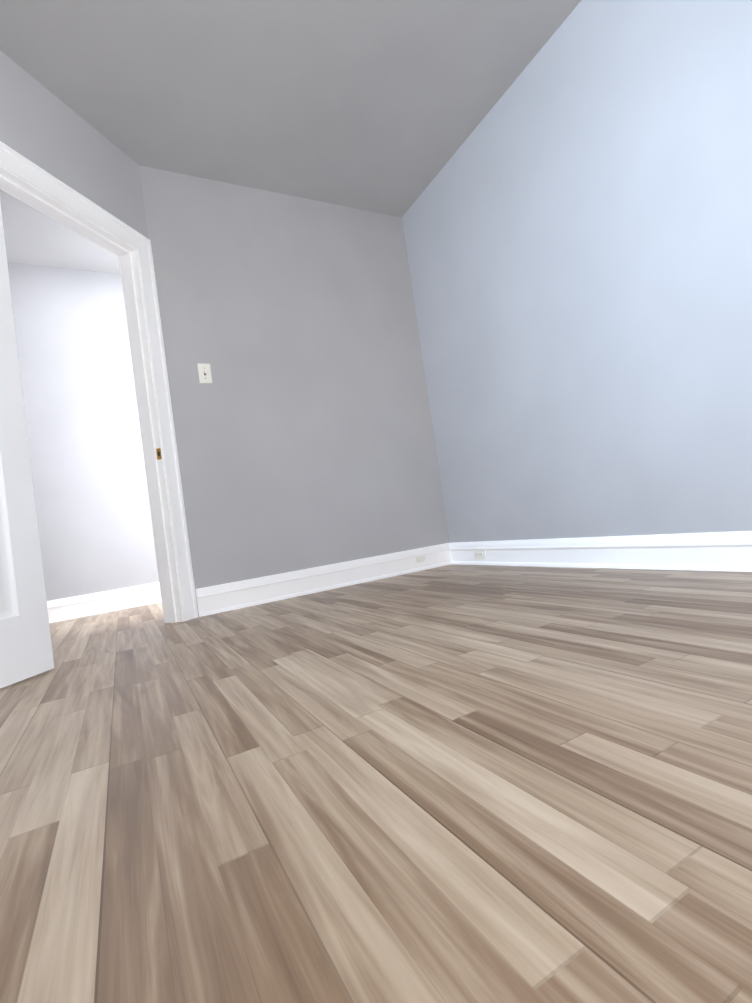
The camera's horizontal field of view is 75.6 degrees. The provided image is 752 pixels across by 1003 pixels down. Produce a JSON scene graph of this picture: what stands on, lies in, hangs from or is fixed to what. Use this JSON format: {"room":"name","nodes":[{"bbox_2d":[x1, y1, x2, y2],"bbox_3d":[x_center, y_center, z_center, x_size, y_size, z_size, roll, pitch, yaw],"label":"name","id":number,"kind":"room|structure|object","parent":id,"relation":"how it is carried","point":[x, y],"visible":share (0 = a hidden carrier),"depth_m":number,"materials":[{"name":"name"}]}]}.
{"room":"empty bedroom","nodes":[
{"label":"empty bedroom","id":0,"kind":"room"},
{"bbox_2d":[0,50,147,237],"bbox_3d":[-1.383,-0.627,2.263,0.120,2.580,1.131,-9,-2,18],"label":"wall","id":1,"kind":"structure","parent":0,"point":[45,129],"depth_m":2.30,"materials":[{"name":"paint"}]},
{"bbox_2d":[0,203,53,688],"bbox_3d":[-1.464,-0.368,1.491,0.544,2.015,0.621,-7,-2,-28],"label":"door","id":2,"kind":"structure","parent":1,"relation":"in","point":[26,652],"depth_m":1.78,"materials":[{"name":"white wood"}]},
{"bbox_2d":[0,141,197,622],"bbox_3d":[-1.350,-0.406,2.261,0.157,2.133,0.974,-9,-2,18],"label":"door frame","id":3,"kind":"structure","parent":1,"relation":"attached to","point":[12,184],"depth_m":2.61,"materials":[{"name":"white wood"}]},
{"bbox_2d":[7,262,158,600],"bbox_3d":[-0.931,-0.614,4.345,4.750,2.580,0.200,-7,-2,-28],"label":"wall","id":4,"kind":"structure","parent":0,"point":[94,520],"depth_m":3.57,"materials":[{"name":"paint"}]},
{"bbox_2d":[47,582,161,622],"bbox_3d":[-0.678,0.572,4.218,4.280,0.152,0.026,-7,-2,-28],"label":"baseboard","id":5,"kind":"structure","parent":4,"relation":"attached to","point":[68,608],"depth_m":3.50,"materials":[{"name":"white wood"}]},
{"bbox_2d":[0,0,580,273],"bbox_3d":[0.101,-2.211,2.013,4.800,0.120,5.780,-7,-2,-28],"label":"ceiling","id":6,"kind":"structure","parent":0,"point":[382,106],"depth_m":2.39,"materials":[{"name":"paint"}]},
{"bbox_2d":[139,165,448,616],"bbox_3d":[-0.357,-0.737,3.219,2.000,2.580,0.120,-7,-2,-28],"label":"wall","id":7,"kind":"structure","parent":0,"point":[304,434],"depth_m":3.05,"materials":[{"name":"paint"}]},
{"bbox_2d":[197,363,211,382],"bbox_3d":[-0.991,-0.745,2.808,0.070,0.115,0.019,-7,-2,-28],"label":"switch plate","id":8,"kind":"object","parent":7,"relation":"attached to","point":[204,372],"visible":1,"depth_m":2.81,"materials":[{"name":"white plastic"}]},
{"bbox_2d":[196,543,451,616],"bbox_3d":[-0.217,0.465,3.076,1.746,0.152,0.026,-7,-2,-28],"label":"baseboard","id":9,"kind":"structure","parent":7,"relation":"attached to","point":[215,599],"depth_m":2.99,"materials":[{"name":"white wood"}]},
{"bbox_2d":[416,556,425,561],"bbox_3d":[0.312,0.398,3.358,0.072,0.042,0.006,-7,-2,-28],"label":"electrical outlet cover","id":10,"kind":"object","parent":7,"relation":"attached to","point":[420,558],"visible":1,"depth_m":3.35,"materials":[{"name":"white plastic"}]},
{"bbox_2d":[0,564,751,1002],"bbox_3d":[0.480,0.460,1.913,4.800,0.120,5.780,-7,-2,-28],"label":"floor","id":11,"kind":"structure","parent":0,"point":[482,784],"depth_m":0.69,"materials":[{"name":"laminate"}]},
{"bbox_2d":[402,0,751,542],"bbox_3d":[1.390,-1.037,1.815,0.200,2.580,4.270,-7,-2,-28],"label":"wall","id":12,"kind":"structure","parent":0,"point":[577,221],"depth_m":2.24,"materials":[{"name":"paint"}]},
{"bbox_2d":[473,550,485,558],"bbox_3d":[0.683,0.347,3.196,0.006,0.070,0.115,-7,-2,-28],"label":"electrical outlet","id":13,"kind":"object","parent":12,"relation":"attached to","point":[479,554],"visible":1,"depth_m":3.19,"materials":[{"name":"white plastic"}]},
{"bbox_2d":[449,531,751,571],"bbox_3d":[1.444,0.180,1.752,0.026,0.152,3.950,-7,-2,-28],"label":"baseboard","id":14,"kind":"structure","parent":12,"relation":"attached to","point":[721,551],"depth_m":2.27,"materials":[{"name":"white wood"}]}
]}

